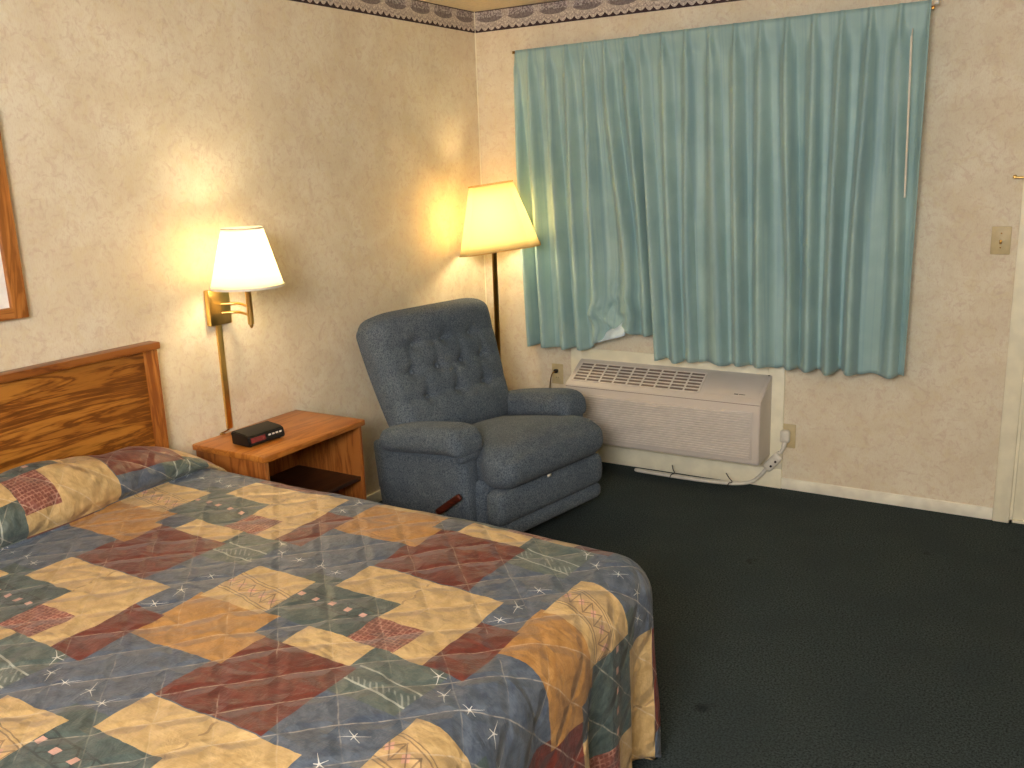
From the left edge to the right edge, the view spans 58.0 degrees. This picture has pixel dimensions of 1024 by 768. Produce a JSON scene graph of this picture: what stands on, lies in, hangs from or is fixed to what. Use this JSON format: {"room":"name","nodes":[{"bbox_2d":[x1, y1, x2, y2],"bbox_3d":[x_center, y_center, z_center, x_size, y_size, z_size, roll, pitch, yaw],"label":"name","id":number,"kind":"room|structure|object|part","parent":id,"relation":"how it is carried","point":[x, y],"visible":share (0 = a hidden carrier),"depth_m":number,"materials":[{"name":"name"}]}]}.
{"room":"hotel room","nodes":[
{"label":"hotel room","id":0,"kind":"room"},
{"bbox_2d":[0,0,485,495],"bbox_3d":[-1.898,-0.126,2.610,0.100,2.440,6.700,6,16,31],"label":"wall","id":1,"kind":"structure","parent":0,"point":[133,132],"depth_m":3.69,"materials":[{"name":"paint"}]},
{"bbox_2d":[0,133,28,321],"bbox_3d":[-1.826,-0.436,2.546,0.026,0.653,0.923,6,16,31],"label":"framed picture","id":2,"kind":"object","parent":1,"relation":"attached to","point":[13,301],"visible":1,"depth_m":2.93,"materials":[{"name":"brown wood"}]},
{"bbox_3d":[-1.816,-0.137,2.618,0.025,0.038,0.923,6,16,31],"label":"frame rail","id":3,"kind":"part","parent":2,"relation":"part of","materials":[{"name":"brown wood"}]},
{"bbox_2d":[203,226,284,434],"bbox_3d":[-1.034,-0.194,3.604,0.340,0.827,0.280,6,16,31],"label":"wall lamp","id":4,"kind":"object","parent":1,"relation":"attached to","point":[245,261],"visible":1,"depth_m":3.45,"materials":[{"name":"white fabric"}]},
{"bbox_3d":[-1.165,-0.028,3.736,0.012,0.432,0.026,6,16,31],"label":"cord","id":5,"kind":"part","parent":4,"relation":"part of","materials":[{"name":"gold metal"}]},
{"bbox_3d":[-1.070,-0.294,3.634,0.179,0.045,0.054,7,16,35],"label":"swing arm","id":6,"kind":"part","parent":4,"relation":"part of","materials":[{"name":"gold metal"}]},
{"bbox_3d":[-1.023,-0.589,3.493,0.157,0.008,0.157,6,16,31],"label":"shade trim","id":7,"kind":"part","parent":4,"relation":"part of","materials":[{"name":"white fabric"}]},
{"bbox_3d":[-1.019,-0.482,3.519,0.276,0.226,0.276,6,16,31],"label":"lamp shade","id":8,"kind":"part","parent":4,"relation":"part of","materials":[{"name":"white fabric"}]},
{"bbox_3d":[-1.015,-0.376,3.544,0.280,0.010,0.280,6,16,31],"label":"shade trim","id":9,"kind":"part","parent":4,"relation":"part of","materials":[{"name":"white fabric"}]},
{"bbox_3d":[-1.013,-0.313,3.559,0.032,0.198,0.032,6,16,31],"label":"lamp post","id":10,"kind":"part","parent":4,"relation":"part of","materials":[{"name":"gold metal"}]},
{"bbox_2d":[366,490,381,502],"bbox_3d":[-1.835,1.047,2.816,0.013,0.060,6.599,6,16,31],"label":"baseboard","id":11,"kind":"structure","parent":1,"relation":"attached to","point":[376,496],"depth_m":4.63,"materials":[{"name":"paint"}]},
{"bbox_2d":[290,0,474,32],"bbox_3d":[-1.921,-1.244,2.272,0.001,0.108,6.600,6,16,31],"label":"trim","id":12,"kind":"structure","parent":1,"relation":"attached to","point":[417,11],"depth_m":4.54,"materials":[{"name":"paper"}]},
{"bbox_2d":[474,12,486,304],"bbox_3d":[-0.163,-0.850,5.259,0.004,2.382,0.004,6,16,31],"label":"trim","id":13,"kind":"structure","parent":1,"relation":"attached to","point":[474,12],"depth_m":5.12,"materials":[{"name":"beige paint"}]},
{"bbox_2d":[420,0,557,11],"bbox_3d":[-0.283,-1.167,1.259,4.050,0.100,6.800,6,16,31],"label":"ceiling","id":14,"kind":"structure","parent":0,"point":[469,5],"depth_m":4.74,"materials":[{"name":"paint"}]},
{"bbox_2d":[378,462,1023,767],"bbox_3d":[-0.196,1.302,1.849,4.050,0.100,6.800,6,16,31],"label":"floor","id":15,"kind":"structure","parent":0,"point":[793,629],"depth_m":3.31,"materials":[{"name":"carpet"}]},
{"bbox_2d":[0,341,168,473],"bbox_3d":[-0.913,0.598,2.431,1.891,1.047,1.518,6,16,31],"label":"headboard","id":16,"kind":"object","parent":15,"relation":"on","point":[110,400],"visible":0.08,"depth_m":3.18,"materials":[{"name":"brown wood"}]},
{"bbox_3d":[-1.712,0.018,2.783,0.058,0.027,1.518,6,16,31],"label":"rail","id":17,"kind":"part","parent":16,"relation":"part of","materials":[{"name":"brown wood"}]},
{"bbox_2d":[0,446,660,767],"bbox_3d":[-0.802,0.722,2.424,2.032,0.752,1.662,6,16,31],"label":"bedspread","id":18,"kind":"object","parent":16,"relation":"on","point":[161,607],"visible":1,"depth_m":2.22,"materials":[{"name":"multicoloured fabric"}]},
{"bbox_2d":[192,410,366,499],"bbox_3d":[-0.928,0.489,3.833,0.399,0.610,0.575,6,16,31],"label":"nightstand","id":19,"kind":"object","parent":15,"relation":"on","point":[320,452],"visible":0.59,"depth_m":3.89,"materials":[{"name":"brown wood"}]},
{"bbox_3d":[-1.070,0.558,3.619,0.379,0.584,0.020,6,16,31],"label":"panel","id":20,"kind":"part","parent":19,"relation":"part of","materials":[{"name":"brown wood"}]},
{"bbox_2d":[231,421,284,446],"bbox_3d":[-1.053,0.190,3.669,0.246,0.056,0.176,8,16,35],"label":"clock radio","id":21,"kind":"object","parent":19,"relation":"on","point":[262,432],"visible":1,"depth_m":3.59,"materials":[{"name":"black plastic"}]},
{"bbox_3d":[-1.090,0.460,3.927,0.010,0.534,0.511,6,16,31],"label":"panel","id":22,"kind":"part","parent":19,"relation":"part of","materials":[{"name":"brown wood"}]},
{"bbox_2d":[270,465,360,492],"bbox_3d":[-0.932,0.441,3.823,0.363,0.018,0.511,6,16,31],"label":"shelf","id":23,"kind":"object","parent":19,"relation":"attached to","point":[322,478],"depth_m":3.95,"materials":[{"name":"brown wood"}]},
{"bbox_3d":[-0.793,0.444,4.058,0.379,0.584,0.020,6,16,31],"label":"panel","id":24,"kind":"part","parent":19,"relation":"part of","materials":[{"name":"brown wood"}]},
{"bbox_2d":[356,298,602,531],"bbox_3d":[-0.131,0.138,4.373,0.932,0.988,0.936,10,18,40],"label":"recliner","id":25,"kind":"object","parent":15,"relation":"on","point":[456,443],"visible":0.99,"depth_m":4.23,"materials":[{"name":"blue fabric"}]},
{"bbox_3d":[-0.389,0.423,4.196,0.600,0.433,0.134,10,18,40],"label":"arm panel","id":26,"kind":"part","parent":25,"relation":"part of","materials":[{"name":"blue fabric"}]},
{"bbox_3d":[-0.369,0.240,4.105,0.530,0.175,0.192,10,18,40],"label":"armrest","id":27,"kind":"part","parent":25,"relation":"part of","materials":[{"name":"blue fabric"}]},
{"bbox_3d":[-0.343,-0.067,4.511,0.382,0.638,0.801,10,18,40],"label":"backrest","id":28,"kind":"part","parent":25,"relation":"part of","materials":[{"name":"blue fabric"}]},
{"bbox_3d":[-0.277,0.525,4.014,0.165,0.130,0.018,10,18,40],"label":"lever","id":29,"kind":"part","parent":25,"relation":"part of","materials":[{"name":"brown wood"}]},
{"bbox_3d":[-0.023,0.298,4.318,0.659,0.276,0.715,10,18,40],"label":"seat","id":30,"kind":"part","parent":25,"relation":"part of","materials":[{"name":"blue fabric"}]},
{"bbox_3d":[0.123,0.094,4.643,0.530,0.175,0.192,10,18,40],"label":"armrest","id":31,"kind":"part","parent":25,"relation":"part of","materials":[{"name":"blue fabric"}]},
{"bbox_2d":[459,180,540,358],"bbox_3d":[-0.046,-0.302,4.984,0.423,1.554,0.425,-2,13,1],"label":"floor lamp","id":32,"kind":"object","parent":15,"relation":"on","point":[497,220],"visible":0.75,"depth_m":4.69,"materials":[{"name":"beige fabric"}]},
{"bbox_3d":[-0.110,-1.041,4.807,0.232,0.031,0.233,-2,13,1],"label":"shade trim","id":33,"kind":"part","parent":32,"relation":"part of","materials":[{"name":"beige fabric"}]},
{"bbox_3d":[-0.066,-0.875,4.847,0.413,0.370,0.416,-2,13,1],"label":"lamp shade","id":34,"kind":"part","parent":32,"relation":"part of","materials":[{"name":"white"}]},
{"bbox_3d":[-0.061,-0.719,4.884,0.423,0.053,0.425,-2,13,1],"label":"shade trim","id":35,"kind":"part","parent":32,"relation":"part of","materials":[{"name":"beige fabric"}]},
{"bbox_2d":[476,0,1023,515],"bbox_3d":[1.506,-0.655,4.321,3.850,2.440,0.100,6,16,31],"label":"wall","id":36,"kind":"structure","parent":0,"point":[931,431],"depth_m":4.15,"materials":[{"name":"paint"}]},
{"bbox_2d":[552,363,563,383],"bbox_3d":[0.256,-0.057,5.199,0.072,0.116,0.010,6,16,31],"label":"wall outlet","id":37,"kind":"object","parent":36,"relation":"attached to","point":[557,378],"visible":1,"depth_m":5.20,"materials":[{"name":"beige plastic"}]},
{"bbox_2d":[549,369,557,387],"bbox_3d":[0.110,0.167,5.236,0.305,0.505,0.116,-6,14,-17],"label":"plug","id":38,"kind":"object","parent":37,"relation":"attached to","point":[554,370],"visible":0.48,"depth_m":5.17,"materials":[{"name":"black plastic"}]},
{"bbox_2d":[475,0,740,32],"bbox_3d":[1.440,-1.777,4.008,3.849,0.108,0.001,6,16,31],"label":"trim","id":39,"kind":"structure","parent":36,"relation":"attached to","point":[559,11],"depth_m":4.71,"materials":[{"name":"wallpaper"}]},
{"bbox_2d":[566,359,782,486],"bbox_3d":[0.821,0.214,4.780,1.128,0.581,0.206,6,16,31],"label":"air conditioner","id":40,"kind":"object","parent":36,"relation":"in","point":[701,413],"visible":0.98,"depth_m":4.67,"materials":[{"name":"white plastic"}]},
{"bbox_2d":[571,362,707,392],"bbox_3d":[0.655,-0.038,4.816,0.713,0.078,0.133,6,16,31],"label":"grille","id":41,"kind":"object","parent":40,"relation":"attached to","point":[614,376],"depth_m":4.81,"materials":[{"name":"plastic"}]},
{"bbox_3d":[0.751,0.209,4.710,0.959,0.242,0.004,6,16,31],"label":"panel","id":42,"kind":"part","parent":40,"relation":"part of","materials":[{"name":"white plastic"}]},
{"bbox_3d":[0.990,0.405,4.767,0.768,0.204,0.055,5,15,28],"label":"power cord","id":43,"kind":"part","parent":40,"relation":"part of","materials":[{"name":"white plastic"}]},
{"bbox_3d":[1.099,0.008,4.553,0.270,0.079,0.141,6,16,31],"label":"control lid","id":44,"kind":"part","parent":40,"relation":"part of","materials":[{"name":"white plastic"}]},
{"bbox_2d":[571,347,785,488],"bbox_3d":[0.842,0.161,4.882,1.179,0.640,0.016,6,16,31],"label":"trim","id":45,"kind":"structure","parent":36,"relation":"attached to","point":[682,464],"depth_m":4.83,"materials":[{"name":"beige paint"}]},
{"bbox_2d":[512,0,939,53],"bbox_3d":[0.891,-1.657,4.322,2.045,0.042,0.106,6,16,31],"label":"curtain rod","id":46,"kind":"object","parent":36,"relation":"attached to","point":[936,2],"visible":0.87,"depth_m":3.78,"materials":[{"name":"gold metal"}]},
{"bbox_2d":[513,36,652,350],"bbox_3d":[0.372,-0.935,4.756,0.860,1.568,0.149,7,16,33],"label":"curtain","id":47,"kind":"object","parent":46,"relation":"hanging from","point":[579,144],"visible":0.97,"depth_m":4.76,"materials":[{"name":"teal fabric"}]},
{"bbox_2d":[639,0,931,378],"bbox_3d":[1.173,-0.838,4.239,1.283,1.590,0.114,6,16,30],"label":"curtain","id":48,"kind":"object","parent":46,"relation":"hanging from","point":[781,156],"visible":1,"depth_m":4.20,"materials":[{"name":"teal fabric"}]},
{"bbox_2d":[783,424,795,447],"bbox_3d":[1.362,0.257,4.583,0.090,0.122,0.010,6,16,31],"label":"wall outlet","id":49,"kind":"object","parent":36,"relation":"attached to","point":[792,428],"visible":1,"depth_m":4.57,"materials":[{"name":"beige plastic"}]},
{"bbox_2d":[779,430,789,453],"bbox_3d":[1.349,0.286,4.567,0.048,0.121,0.043,6,16,31],"label":"plug","id":50,"kind":"object","parent":49,"relation":"attached to","point":[784,434],"visible":1,"depth_m":4.55,"materials":[{"name":"white plastic"}]},
{"bbox_2d":[781,477,992,519],"bbox_3d":[1.026,0.462,4.847,2.673,0.058,0.013,6,16,31],"label":"baseboard","id":51,"kind":"structure","parent":36,"relation":"attached to","point":[982,512],"depth_m":4.38,"materials":[{"name":"paint"}]},
{"bbox_2d":[990,226,1011,254],"bbox_3d":[2.068,-0.607,3.907,0.075,0.118,0.019,6,16,31],"label":"light switch","id":52,"kind":"object","parent":36,"relation":"attached to","point":[1001,235],"visible":1,"depth_m":3.91,"materials":[{"name":"beige plastic"}]},
{"bbox_2d":[992,180,1023,522],"bbox_3d":[2.556,-0.367,3.662,1.000,2.115,0.018,6,16,31],"label":"trim","id":53,"kind":"structure","parent":36,"relation":"attached to","point":[1014,367],"depth_m":4.01,"materials":[{"name":"beige paint"}]},
{"bbox_2d":[1009,371,1023,523],"bbox_3d":[2.588,-0.348,3.719,0.868,2.050,0.100,6,16,31],"label":"trim","id":54,"kind":"structure","parent":36,"relation":"attached to","point":[1011,519],"depth_m":4.07,"materials":[{"name":"beige paint"}]},
{"bbox_2d":[1013,405,1023,519],"bbox_3d":[2.560,-0.339,3.675,0.844,2.030,0.115,6,16,31],"label":"door","id":55,"kind":"structure","parent":36,"relation":"in","point":[1018,510],"depth_m":4.09,"materials":[{"name":"beige paint"}]}
]}

